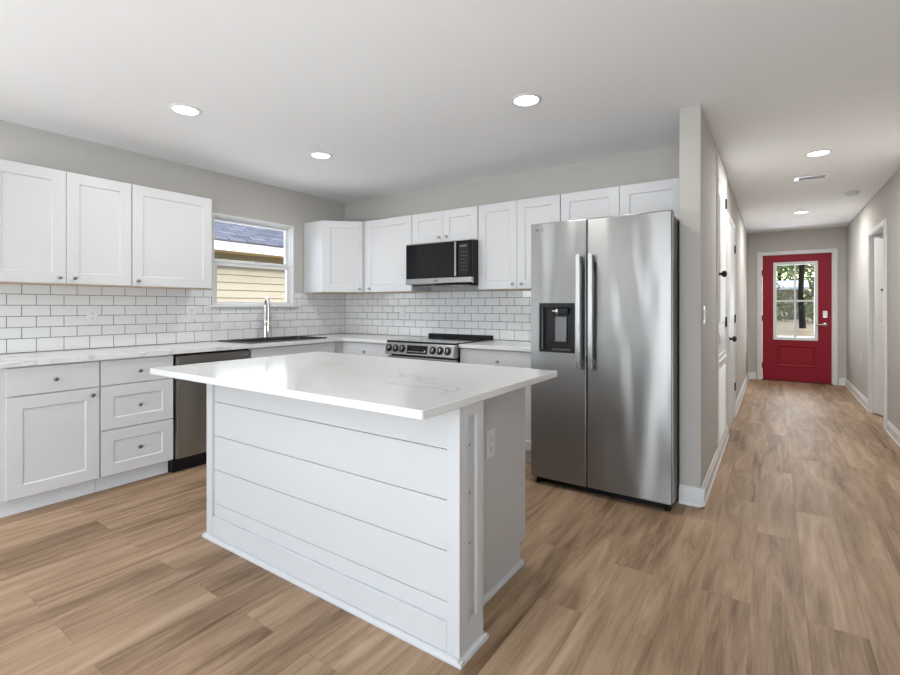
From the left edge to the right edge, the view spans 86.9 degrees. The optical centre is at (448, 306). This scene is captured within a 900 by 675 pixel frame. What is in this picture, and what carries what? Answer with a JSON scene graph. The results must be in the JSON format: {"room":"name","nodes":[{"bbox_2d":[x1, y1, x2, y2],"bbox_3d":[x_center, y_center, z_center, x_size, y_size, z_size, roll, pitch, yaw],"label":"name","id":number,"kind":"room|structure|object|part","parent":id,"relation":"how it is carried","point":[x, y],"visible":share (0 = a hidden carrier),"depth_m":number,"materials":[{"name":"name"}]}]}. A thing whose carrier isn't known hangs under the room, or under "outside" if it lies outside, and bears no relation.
{"room":"kitchen","nodes":[
{"label":"kitchen","id":0,"kind":"room"},
{"bbox_2d":[0,120,344,353],"bbox_3d":[-3.361,-0.009,2.763,0.140,2.481,7.520,0,0,34],"label":"wall","id":1,"kind":"structure","parent":0,"point":[230,195],"depth_m":4.11,"materials":[{"name":"grey paint"}]},
{"bbox_2d":[0,159,130,286],"bbox_3d":[-2.699,-0.534,3.285,0.343,0.763,0.800,0,0,34],"label":"upper cabinet","id":2,"kind":"object","parent":1,"relation":"attached to","point":[58,227],"visible":1,"depth_m":3.19,"materials":[{"name":"grey paint"}]},
{"bbox_3d":[-2.700,-0.535,3.047,0.019,0.758,0.400,0,0,34],"label":"door","id":3,"kind":"part","parent":2,"relation":"part of","materials":[{"name":"grey paint"}]},
{"bbox_3d":[-2.718,-0.156,3.299,0.290,0.006,0.795,0,0,34],"label":"panel","id":4,"kind":"part","parent":2,"relation":"part of","materials":[{"name":"beige wood"}]},
{"bbox_3d":[-2.475,-0.535,3.376,0.019,0.758,0.394,0,0,34],"label":"door","id":5,"kind":"part","parent":2,"relation":"part of","materials":[{"name":"grey paint"}]},
{"bbox_2d":[125,184,211,288],"bbox_3d":[-2.299,-0.534,3.869,0.343,0.763,0.609,0,0,34],"label":"upper cabinet","id":6,"kind":"object","parent":1,"relation":"attached to","point":[171,232],"visible":0.97,"depth_m":3.76,"materials":[{"name":"grey paint"}]},
{"bbox_3d":[-2.318,-0.156,3.882,0.290,0.006,0.604,0,0,34],"label":"panel","id":7,"kind":"part","parent":6,"relation":"part of","materials":[{"name":"beige wood"}]},
{"bbox_2d":[0,284,344,353],"bbox_3d":[-2.346,0.080,4.111,0.008,0.470,3.892,0,0,34],"label":"tile backsplash","id":8,"kind":"structure","parent":1,"relation":"attached to","point":[33,318],"depth_m":3.84,"materials":[{"name":"white tile"}]},
{"bbox_2d":[86,308,97,323],"bbox_3d":[-2.692,0.071,3.591,0.008,0.117,0.072,0,0,34],"label":"outlet","id":9,"kind":"object","parent":8,"relation":"attached to","point":[91,313],"visible":1,"depth_m":3.59,"materials":[{"name":"white plastic"}]},
{"bbox_2d":[188,306,195,318],"bbox_3d":[-2.270,0.051,4.207,0.008,0.117,0.072,0,0,34],"label":"outlet","id":10,"kind":"object","parent":8,"relation":"attached to","point":[191,309],"visible":1,"depth_m":4.20,"materials":[{"name":"white plastic"}]},
{"bbox_2d":[316,307,320,317],"bbox_3d":[-1.472,0.066,5.372,0.008,0.117,0.072,0,0,34],"label":"outlet","id":11,"kind":"object","parent":8,"relation":"attached to","point":[318,309],"visible":1,"depth_m":5.37,"materials":[{"name":"white plastic"}]},
{"bbox_2d":[207,212,299,306],"bbox_3d":[-1.946,-0.432,4.760,0.155,0.873,0.995,0,0,34],"label":"window","id":12,"kind":"structure","parent":1,"relation":"in","point":[288,266],"depth_m":4.81,"materials":[{"name":"white paint"}]},
{"bbox_3d":[-1.986,-0.633,4.787,0.030,0.419,0.849,0,0,34],"label":"sash","id":13,"kind":"part","parent":12,"relation":"part of","materials":[{"name":"white paint"}]},
{"bbox_3d":[-1.953,-0.233,4.765,0.038,0.417,0.849,0,0,34],"label":"sash","id":14,"kind":"part","parent":12,"relation":"part of","materials":[{"name":"white paint"}]},
{"bbox_3d":[-1.909,-0.005,4.735,0.065,0.018,0.995,0,0,34],"label":"sill","id":15,"kind":"part","parent":12,"relation":"part of","materials":[{"name":"white paint"}]},
{"bbox_2d":[304,220,368,293],"bbox_3d":[-1.163,-0.534,5.290,0.611,0.763,0.607,0,0,34],"label":"upper cabinet","id":16,"kind":"object","parent":1,"relation":"attached to","point":[333,250],"visible":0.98,"depth_m":5.08,"materials":[{"name":"grey paint"}]},
{"bbox_3d":[-1.164,-0.156,5.293,0.596,0.006,0.598,0,0,34],"label":"panel","id":17,"kind":"part","parent":16,"relation":"part of","materials":[{"name":"beige wood"}]},
{"bbox_3d":[-1.125,-0.535,5.078,0.409,0.758,0.019,0,0,-11],"label":"door","id":18,"kind":"part","parent":16,"relation":"part of","materials":[{"name":"grey paint"}]},
{"bbox_2d":[0,0,899,233],"bbox_3d":[0.865,-1.325,3.188,6.650,0.150,13.300,0,0,34],"label":"ceiling","id":19,"kind":"structure","parent":0,"point":[403,96],"depth_m":2.67,"materials":[{"name":"white paint"}]},
{"bbox_2d":[169,103,201,115],"bbox_3d":[-1.667,-1.246,3.011,0.184,0.008,0.184,0,0,34],"label":"recessed light","id":20,"kind":"object","parent":19,"relation":"in","point":[184,109],"visible":1,"depth_m":3.00,"materials":[{"name":"white plastic"}]},
{"bbox_2d":[309,151,331,158],"bbox_3d":[-1.051,-1.246,3.917,0.184,0.008,0.184,0,0,34],"label":"recessed light","id":21,"kind":"object","parent":19,"relation":"in","point":[319,155],"visible":1,"depth_m":3.91,"materials":[{"name":"white plastic"}]},
{"bbox_2d":[511,93,541,106],"bbox_3d":[0.470,-1.246,2.869,0.184,0.008,0.184,0,0,34],"label":"recessed light","id":22,"kind":"object","parent":19,"relation":"in","point":[525,99],"visible":1,"depth_m":2.85,"materials":[{"name":"white plastic"}]},
{"bbox_2d":[793,211,809,213],"bbox_3d":[4.657,-1.246,6.270,0.184,0.008,0.184,0,0,34],"label":"recessed light","id":23,"kind":"object","parent":19,"relation":"in","point":[797,212],"visible":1,"depth_m":6.28,"materials":[{"name":"white plastic"}]},
{"bbox_2d":[794,173,830,181],"bbox_3d":[3.501,-1.245,4.576,0.280,0.010,0.160,0,0,34],"label":"ceiling vent","id":24,"kind":"object","parent":19,"relation":"in","point":[827,175],"visible":1,"depth_m":4.56,"materials":[{"name":"white plastic"}]},
{"bbox_2d":[804,149,832,156],"bbox_3d":[3.004,-1.246,3.858,0.184,0.008,0.184,0,0,34],"label":"recessed light","id":25,"kind":"object","parent":19,"relation":"in","point":[821,152],"visible":1,"depth_m":3.85,"materials":[{"name":"white plastic"}]},
{"bbox_2d":[843,191,859,195],"bbox_3d":[4.392,-1.231,5.180,0.136,0.037,0.136,0,0,34],"label":"smoke detector","id":26,"kind":"object","parent":19,"relation":"attached to","point":[849,193],"visible":1,"depth_m":5.14,"materials":[{"name":"white plastic"}]},
{"bbox_2d":[0,379,899,674],"bbox_3d":[0.828,1.281,3.135,6.650,0.100,13.170,0,0,34],"label":"floor","id":27,"kind":"structure","parent":0,"point":[790,563],"depth_m":2.12,"materials":[{"name":"brown wood"}]},
{"bbox_2d":[0,360,98,517],"bbox_3d":[-2.659,0.789,3.071,0.646,0.883,0.491,0,0,34],"label":"base cabinet","id":28,"kind":"object","parent":27,"relation":"on","point":[49,413],"visible":1,"depth_m":2.89,"materials":[{"name":"grey paint"}]},
{"bbox_3d":[-2.416,0.439,2.921,0.019,0.163,0.458,0,0,34],"label":"drawer","id":29,"kind":"part","parent":28,"relation":"part of","materials":[{"name":"grey paint"}]},
{"bbox_3d":[-2.416,0.823,2.921,0.019,0.592,0.458,0,0,34],"label":"door","id":30,"kind":"part","parent":28,"relation":"part of","materials":[{"name":"grey paint"}]},
{"bbox_2d":[95,354,172,491],"bbox_3d":[-2.389,0.789,3.464,0.646,0.883,0.459,0,0,34],"label":"base cabinet","id":31,"kind":"object","parent":27,"relation":"on","point":[136,405],"visible":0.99,"depth_m":3.28,"materials":[{"name":"grey paint"}]},
{"bbox_3d":[-2.154,0.971,3.303,0.019,0.297,0.454,0,0,34],"label":"drawer","id":32,"kind":"part","parent":31,"relation":"part of","materials":[{"name":"grey paint"}]},
{"bbox_3d":[-2.154,0.671,3.303,0.019,0.288,0.454,0,0,34],"label":"drawer","id":33,"kind":"part","parent":31,"relation":"part of","materials":[{"name":"grey paint"}]},
{"bbox_3d":[-2.154,0.439,3.303,0.019,0.163,0.454,0,0,34],"label":"drawer","id":34,"kind":"part","parent":31,"relation":"part of","materials":[{"name":"grey paint"}]},
{"bbox_2d":[168,348,249,472],"bbox_3d":[-2.085,0.791,3.912,0.626,0.880,0.617,0,0,34],"label":"dishwasher","id":35,"kind":"object","parent":27,"relation":"on","point":[189,418],"visible":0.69,"depth_m":3.58,"materials":[{"name":"silver metal"}]},
{"bbox_3d":[-1.898,1.179,3.787,0.055,0.103,0.607,0,0,34],"label":"kick plate","id":36,"kind":"part","parent":35,"relation":"part of","materials":[{"name":"black plastic"}]},
{"bbox_3d":[-1.845,0.779,3.750,0.045,0.688,0.600,0,0,34],"label":"door","id":37,"kind":"part","parent":35,"relation":"part of","materials":[{"name":"silver metal"}]},
{"bbox_2d":[248,341,335,357],"bbox_3d":[-1.636,0.789,4.563,0.646,0.883,0.959,0,0,34],"label":"base cabinet","id":38,"kind":"object","parent":27,"relation":"on","point":[330,347],"visible":0.04,"depth_m":4.35,"materials":[{"name":"grey paint"}]},
{"bbox_2d":[336,341,344,353],"bbox_3d":[-1.179,0.737,5.249,0.629,0.778,0.686,0,0,34],"label":"base cabinet","id":39,"kind":"object","parent":27,"relation":"on","point":[340,345],"visible":0.07,"depth_m":4.86,"materials":[{"name":"grey paint"}]},
{"bbox_2d":[0,333,420,367],"bbox_3d":[-1.641,0.332,4.003,1.278,0.030,3.270,0,0,34],"label":"countertop","id":40,"kind":"structure","parent":39,"relation":"on","point":[64,356],"depth_m":3.52,"materials":[{"name":"white stone"}]},
{"bbox_2d":[262,297,271,337],"bbox_3d":[-1.784,0.104,4.664,0.095,0.406,0.181,0,0,-16],"label":"kitchen faucet","id":41,"kind":"object","parent":40,"relation":"on","point":[267,324],"visible":1,"depth_m":4.69,"materials":[{"name":"silver metal"}]},
{"bbox_3d":[-1.780,0.031,4.663,0.025,0.260,0.157,0,0,-34],"label":"spout","id":42,"kind":"part","parent":41,"relation":"part of","materials":[{"name":"silver metal"}]},
{"bbox_2d":[219,336,326,343],"bbox_3d":[-1.667,0.406,4.575,0.506,0.199,0.875,0,0,34],"label":"sink","id":43,"kind":"object","parent":40,"relation":"in","point":[281,338],"visible":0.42,"depth_m":4.61,"materials":[{"name":"black metal"}]},
{"bbox_2d":[150,352,556,669],"bbox_3d":[-0.496,0.774,2.402,1.784,0.914,1.101,0,0,34],"label":"kitchen island","id":44,"kind":"object","parent":27,"relation":"on","point":[365,484],"visible":1,"depth_m":1.99,"materials":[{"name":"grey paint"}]},
{"bbox_3d":[-0.622,1.170,2.104,1.512,0.122,0.028,0,0,34],"label":"rail","id":45,"kind":"part","parent":44,"relation":"part of","materials":[{"name":"grey paint"}]},
{"bbox_3d":[-0.618,0.766,2.110,1.560,0.835,0.016,0,0,34],"label":"shiplap panel","id":46,"kind":"part","parent":44,"relation":"part of","materials":[{"name":"grey paint"}]},
{"bbox_2d":[150,352,556,419],"bbox_3d":[-0.500,0.333,2.405,1.773,0.031,1.101,0,0,34],"label":"island countertop","id":47,"kind":"structure","parent":44,"relation":"on","point":[416,389],"depth_m":2.10,"materials":[{"name":"white stone"}]},
{"bbox_3d":[-0.433,1.221,2.379,1.654,0.020,0.732,0,0,34],"label":"shoe moulding","id":48,"kind":"part","parent":44,"relation":"part of","materials":[{"name":"grey paint"}]},
{"bbox_2d":[486,428,494,459],"bbox_3d":[0.181,0.585,2.029,0.008,0.117,0.072,0,0,34],"label":"outlet","id":49,"kind":"object","parent":44,"relation":"attached to","point":[490,435],"visible":1,"depth_m":2.02,"materials":[{"name":"white plastic"}]},
{"bbox_3d":[0.197,0.790,2.076,0.018,0.882,0.581,0,0,34],"label":"panel","id":50,"kind":"part","parent":44,"relation":"part of","materials":[{"name":"grey paint"}]},
{"bbox_3d":[0.178,0.823,2.453,0.470,0.592,0.019,0,0,34],"label":"door","id":51,"kind":"part","parent":44,"relation":"part of","materials":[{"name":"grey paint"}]},
{"bbox_2d":[345,341,391,356],"bbox_3d":[-0.640,0.789,4.905,0.645,0.883,0.646,0,0,34],"label":"base cabinet","id":52,"kind":"object","parent":27,"relation":"on","point":[356,348],"visible":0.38,"depth_m":4.66,"materials":[{"name":"grey paint"}]},
{"bbox_2d":[385,333,492,362],"bbox_3d":[-0.083,0.753,4.463,0.761,0.955,0.744,0,0,34],"label":"range","id":53,"kind":"object","parent":27,"relation":"on","point":[436,346],"visible":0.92,"depth_m":4.24,"materials":[{"name":"silver metal"}]},
{"bbox_3d":[-0.248,0.379,4.221,0.758,0.114,0.090,0,0,34],"label":"control panel","id":54,"kind":"part","parent":53,"relation":"part of","materials":[{"name":"silver metal"}]},
{"bbox_3d":[-0.239,0.728,4.235,0.752,0.557,0.058,0,0,34],"label":"oven door","id":55,"kind":"part","parent":53,"relation":"part of","materials":[{"name":"silver metal"}]},
{"bbox_2d":[387,336,491,344],"bbox_3d":[-0.080,0.315,4.467,0.761,0.013,0.642,0,0,34],"label":"cooktop","id":56,"kind":"object","parent":53,"relation":"in","point":[429,340],"depth_m":4.36,"materials":[{"name":"grey glass"}]},
{"bbox_2d":[460,348,530,461],"bbox_3d":[0.586,0.789,4.064,0.782,0.883,0.646,0,0,34],"label":"base cabinet","id":57,"kind":"object","parent":27,"relation":"on","point":[519,359],"visible":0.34,"depth_m":3.78,"materials":[{"name":"grey paint"}]},
{"bbox_2d":[459,340,530,351],"bbox_3d":[0.594,0.332,4.067,0.794,0.030,0.638,0,0,34],"label":"countertop","id":58,"kind":"structure","parent":57,"relation":"on","point":[508,345],"depth_m":3.95,"materials":[{"name":"white stone"}]},
{"bbox_3d":[0.420,0.439,3.833,0.763,0.163,0.019,0,0,34],"label":"drawer","id":59,"kind":"part","parent":57,"relation":"part of","materials":[{"name":"grey paint"}]},
{"bbox_3d":[0.578,0.823,3.725,0.380,0.592,0.019,0,0,34],"label":"door","id":60,"kind":"part","parent":57,"relation":"part of","materials":[{"name":"grey paint"}]},
{"bbox_2d":[531,210,678,511],"bbox_3d":[1.192,0.323,3.420,0.908,1.817,0.977,0,0,34],"label":"refrigerator","id":61,"kind":"object","parent":27,"relation":"on","point":[605,290],"visible":1,"depth_m":3.02,"materials":[{"name":"grey metal"}]},
{"bbox_3d":[0.729,0.036,3.228,0.050,0.042,0.032,0,0,34],"label":"dispenser spout","id":62,"kind":"part","parent":61,"relation":"part of","materials":[{"name":"silver metal"}]},
{"bbox_3d":[0.754,0.301,3.239,0.390,1.755,0.062,0,0,34],"label":"door","id":63,"kind":"part","parent":61,"relation":"part of","materials":[{"name":"silver metal"}]},
{"bbox_3d":[0.838,0.029,3.078,0.026,0.739,0.012,0,0,34],"label":"handle","id":64,"kind":"part","parent":61,"relation":"part of","materials":[{"name":"silver metal"}]},
{"bbox_3d":[0.904,0.029,3.033,0.026,0.739,0.012,0,0,34],"label":"handle","id":65,"kind":"part","parent":61,"relation":"part of","materials":[{"name":"silver metal"}]},
{"bbox_3d":[1.132,0.301,2.980,0.510,1.755,0.062,0,0,34],"label":"door","id":66,"kind":"part","parent":61,"relation":"part of","materials":[{"name":"silver metal"}]},
{"bbox_2d":[345,144,678,340],"bbox_3d":[0.344,-0.009,4.709,3.771,2.481,0.120,0,0,34],"label":"wall","id":67,"kind":"structure","parent":0,"point":[662,163],"depth_m":4.38,"materials":[{"name":"grey paint"}]},
{"bbox_2d":[364,215,429,292],"bbox_3d":[-0.562,-0.534,5.038,0.672,0.763,0.343,0,0,34],"label":"upper cabinet","id":68,"kind":"object","parent":67,"relation":"attached to","point":[386,240],"visible":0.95,"depth_m":4.92,"materials":[{"name":"grey paint"}]},
{"bbox_3d":[-0.548,-0.156,5.058,0.667,0.006,0.290,0,0,34],"label":"panel","id":69,"kind":"part","parent":68,"relation":"part of","materials":[{"name":"beige wood"}]},
{"bbox_2d":[345,290,530,340],"bbox_3d":[-0.065,0.076,4.911,2.851,0.478,0.008,0,0,34],"label":"tile backsplash","id":70,"kind":"structure","parent":67,"relation":"attached to","point":[504,315],"depth_m":4.90,"materials":[{"name":"white tile"}]},
{"bbox_2d":[400,308,404,317],"bbox_3d":[-0.499,0.069,5.198,0.072,0.117,0.008,0,0,34],"label":"outlet","id":71,"kind":"object","parent":70,"relation":"attached to","point":[402,310],"visible":1,"depth_m":5.20,"materials":[{"name":"white plastic"}]},
{"bbox_2d":[412,206,477,243],"bbox_3d":[0.032,-0.761,4.632,0.762,0.310,0.343,0,0,34],"label":"upper cabinet","id":72,"kind":"object","parent":67,"relation":"attached to","point":[460,223],"visible":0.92,"depth_m":4.49,"materials":[{"name":"grey paint"}]},
{"bbox_3d":[-0.203,-0.761,4.631,0.373,0.305,0.019,0,0,34],"label":"door","id":73,"kind":"part","parent":72,"relation":"part of","materials":[{"name":"grey paint"}]},
{"bbox_2d":[406,239,477,286],"bbox_3d":[0.008,-0.400,4.585,0.754,0.406,0.440,0,0,34],"label":"microwave oven","id":74,"kind":"object","parent":72,"relation":"attached to","point":[454,263],"visible":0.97,"depth_m":4.39,"materials":[{"name":"black metal"}]},
{"bbox_3d":[-0.168,-0.430,4.484,0.578,0.325,0.030,0,0,34],"label":"door","id":75,"kind":"part","parent":74,"relation":"part of","materials":[{"name":"black glass"}]},
{"bbox_3d":[-0.095,-0.599,4.434,0.754,0.010,0.031,0,0,34],"label":"trim","id":76,"kind":"part","parent":74,"relation":"part of","materials":[{"name":"silver metal"}]},
{"bbox_3d":[-0.096,-0.239,4.433,0.754,0.055,0.033,0,0,34],"label":"trim","id":77,"kind":"part","parent":74,"relation":"part of","materials":[{"name":"silver metal"}]},
{"bbox_3d":[0.074,-0.432,4.305,0.018,0.310,0.052,0,0,34],"label":"handle","id":78,"kind":"part","parent":74,"relation":"part of","materials":[{"name":"silver metal"}]},
{"bbox_3d":[0.152,-0.430,4.265,0.156,0.325,0.030,0,0,34],"label":"control panel","id":79,"kind":"part","parent":74,"relation":"part of","materials":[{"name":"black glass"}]},
{"bbox_3d":[0.111,-0.761,4.416,0.382,0.305,0.019,0,0,34],"label":"door","id":80,"kind":"part","parent":72,"relation":"part of","materials":[{"name":"grey paint"}]},
{"bbox_2d":[478,194,560,290],"bbox_3d":[0.668,-0.534,4.196,0.775,0.763,0.343,0,0,34],"label":"upper cabinet","id":81,"kind":"object","parent":67,"relation":"attached to","point":[504,228],"visible":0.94,"depth_m":4.12,"materials":[{"name":"grey paint"}]},
{"bbox_3d":[0.433,-0.535,4.195,0.384,0.758,0.019,0,0,34],"label":"door","id":82,"kind":"part","parent":81,"relation":"part of","materials":[{"name":"grey paint"}]},
{"bbox_3d":[0.681,-0.156,4.215,0.770,0.006,0.290,0,0,34],"label":"panel","id":83,"kind":"part","parent":81,"relation":"part of","materials":[{"name":"beige wood"}]},
{"bbox_3d":[0.752,-0.535,3.976,0.384,0.758,0.019,0,0,34],"label":"door","id":84,"kind":"part","parent":81,"relation":"part of","materials":[{"name":"grey paint"}]},
{"bbox_2d":[561,178,678,220],"bbox_3d":[1.373,-0.761,3.712,0.930,0.310,0.343,0,0,34],"label":"upper cabinet","id":85,"kind":"object","parent":67,"relation":"attached to","point":[660,195],"visible":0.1,"depth_m":3.58,"materials":[{"name":"grey paint"}]},
{"bbox_3d":[1.107,-0.761,3.733,0.461,0.305,0.019,0,0,34],"label":"door","id":86,"kind":"part","parent":85,"relation":"part of","materials":[{"name":"grey paint"}]},
{"bbox_3d":[1.481,-0.761,3.477,0.440,0.305,0.019,0,0,34],"label":"door","id":87,"kind":"part","parent":85,"relation":"part of","materials":[{"name":"grey paint"}]},
{"bbox_2d":[679,104,747,487],"bbox_3d":[3.293,-0.009,5.569,0.122,2.481,6.327,0,0,34],"label":"wall","id":88,"kind":"structure","parent":0,"point":[698,150],"depth_m":2.99,"materials":[{"name":"grey paint"}]},
{"bbox_2d":[703,306,704,323],"bbox_3d":[1.622,0.051,3.015,0.009,0.117,0.072,0,0,34],"label":"light switch","id":89,"kind":"object","parent":88,"relation":"attached to","point":[703,306],"visible":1,"depth_m":2.99,"materials":[{"name":"white plastic"}]},
{"bbox_2d":[679,373,748,507],"bbox_3d":[3.295,1.174,5.555,0.142,0.114,6.347,0,0,34],"label":"baseboard","id":90,"kind":"structure","parent":88,"relation":"attached to","point":[688,495],"depth_m":3.14,"materials":[{"name":"white paint"}]},
{"bbox_2d":[716,154,726,446],"bbox_3d":[2.330,-0.046,3.997,0.067,2.285,0.790,0,0,34],"label":"door","id":91,"kind":"structure","parent":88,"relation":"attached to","point":[721,179],"depth_m":3.90,"materials":[{"name":"white paint"}]},
{"bbox_3d":[2.308,-0.317,4.012,0.015,1.395,0.694,0,0,34],"label":"door","id":92,"kind":"part","parent":91,"relation":"part of","materials":[{"name":"white paint"}]},
{"bbox_2d":[719,362,725,439],"bbox_3d":[2.308,0.781,4.012,0.013,0.585,0.694,0,0,34],"label":"return air grille","id":93,"kind":"object","parent":91,"relation":"attached to","point":[722,367],"depth_m":4.02,"materials":[{"name":"white metal"}]},
{"bbox_3d":[2.166,-0.259,3.752,0.061,0.054,0.054,0,0,34],"label":"knob","id":94,"kind":"part","parent":91,"relation":"part of","materials":[{"name":"brown metal"}]},
{"bbox_2d":[727,212,736,434],"bbox_3d":[2.954,0.164,4.901,0.075,2.135,0.973,0,0,34],"label":"door","id":95,"kind":"structure","parent":88,"relation":"in","point":[731,229],"depth_m":4.82,"materials":[{"name":"white paint"}]},
{"bbox_3d":[2.757,0.311,4.607,0.069,0.059,0.060,0,0,34],"label":"knob","id":96,"kind":"part","parent":95,"relation":"part of","materials":[{"name":"brown metal"}]},
{"bbox_2d":[748,227,845,384],"bbox_3d":[6.199,-0.009,7.504,2.729,2.481,0.150,0,0,34],"label":"wall","id":97,"kind":"structure","parent":0,"point":[822,238],"depth_m":7.78,"materials":[{"name":"grey paint"}]},
{"bbox_2d":[748,372,845,385],"bbox_3d":[5.662,1.174,7.769,1.299,0.114,0.020,0,0,34],"label":"baseboard","id":98,"kind":"structure","parent":97,"relation":"attached to","point":[752,375],"depth_m":8.07,"materials":[{"name":"white paint"}]},
{"bbox_2d":[757,248,837,384],"bbox_3d":[5.702,0.155,7.802,1.059,2.152,0.199,0,0,34],"label":"door","id":99,"kind":"structure","parent":97,"relation":"in","point":[814,360],"depth_m":7.74,"materials":[{"name":"red paint"}]},
{"bbox_3d":[5.681,0.808,7.766,0.520,0.355,0.012,0,0,34],"label":"panel","id":100,"kind":"part","parent":99,"relation":"part of","materials":[{"name":"red paint"}]},
{"bbox_2d":[846,167,899,430],"bbox_3d":[2.578,-0.009,2.014,0.120,2.481,13.000,0,0,34],"label":"wall","id":101,"kind":"structure","parent":0,"point":[885,203],"depth_m":5.78,"materials":[{"name":"grey paint"}]},
{"bbox_2d":[845,379,899,446],"bbox_3d":[2.520,1.174,2.054,0.020,0.114,13.000,0,0,34],"label":"baseboard","id":102,"kind":"structure","parent":101,"relation":"attached to","point":[892,431],"depth_m":5.66,"materials":[{"name":"white paint"}]},
{"bbox_2d":[868,218,886,429],"bbox_3d":[4.750,0.176,5.054,0.315,2.110,1.010,0,0,34],"label":"door","id":103,"kind":"structure","parent":101,"relation":"in","point":[877,236],"depth_m":5.38,"materials":[{"name":"white paint"}]},
{"label":"outside","id":104,"kind":"structure","parent":0,"visible":0},
{"bbox_2d":[777,314,813,335],"bbox_3d":[10.060,0.846,22.224,120.000,1.970,120.000,0,0,34],"label":"ground","id":105,"kind":"structure","parent":104,"point":[783,328],"depth_m":14.32,"materials":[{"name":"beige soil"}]},
{"bbox_2d":[214,221,284,301],"bbox_3d":[-5.778,-0.619,10.044,7.240,4.200,17.000,0,0,34],"label":"house","id":106,"kind":"structure","parent":105,"relation":"on","point":[232,241],"depth_m":7.91,"materials":[{"name":"beige plastic"}]},
{"bbox_2d":[777,283,797,321],"bbox_3d":[13.352,-0.026,19.806,2.154,2.839,2.174,0,0,34],"label":"tree","id":107,"kind":"object","parent":105,"relation":"on","point":[779,304],"visible":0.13,"depth_m":19.52,"materials":[{"name":"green plant"}]},
{"bbox_2d":[777,264,805,327],"bbox_3d":[10.589,-2.915,15.030,4.102,7.186,4.575,0,0,34],"label":"tree","id":108,"kind":"object","parent":105,"relation":"on","point":[801,308],"visible":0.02,"depth_m":14.45,"materials":[{"name":"grey plant"}]},
{"bbox_2d":[777,280,808,319],"bbox_3d":[14.732,-0.316,22.053,3.100,1.746,2.400,0,0,34],"label":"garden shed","id":109,"kind":"object","parent":105,"relation":"on","point":[788,285],"visible":0.13,"depth_m":20.82,"materials":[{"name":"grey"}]},
{"bbox_2d":[777,264,813,316],"bbox_3d":[20.937,-4.053,27.111,7.208,10.266,8.886,0,0,44],"label":"tree","id":110,"kind":"object","parent":105,"relation":"on","point":[808,294],"visible":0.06,"depth_m":26.74,"materials":[{"name":"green plant"}]},
{"bbox_2d":[777,266,813,286],"bbox_3d":[23.324,-5.403,34.526,8.860,11.950,9.935,0,0,34],"label":"tree","id":111,"kind":"object","parent":105,"relation":"on","point":[779,277],"visible":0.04,"depth_m":33.36,"materials":[{"name":"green plant"}]},
{"bbox_2d":[797,292,813,321],"bbox_3d":[15.040,-2.673,18.097,3.841,8.112,4.522,0,0,21],"label":"tree","id":112,"kind":"object","parent":105,"relation":"on","point":[809,305],"visible":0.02,"depth_m":18.64,"materials":[{"name":"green plant"}]},
{"bbox_3d":[6.492,1.371,8.703,3.000,0.220,2.140,0,0,34],"label":"porch slab","id":113,"kind":"object","parent":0,"visible":0},
{"bbox_2d":[777,335,813,337],"bbox_3d":[7.063,0.926,9.536,2.800,0.670,0.080,0,0,34],"label":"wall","id":114,"kind":"structure","parent":113,"relation":"on","point":[777,335],"depth_m":9.50,"materials":[{"name":"white"}]}
]}

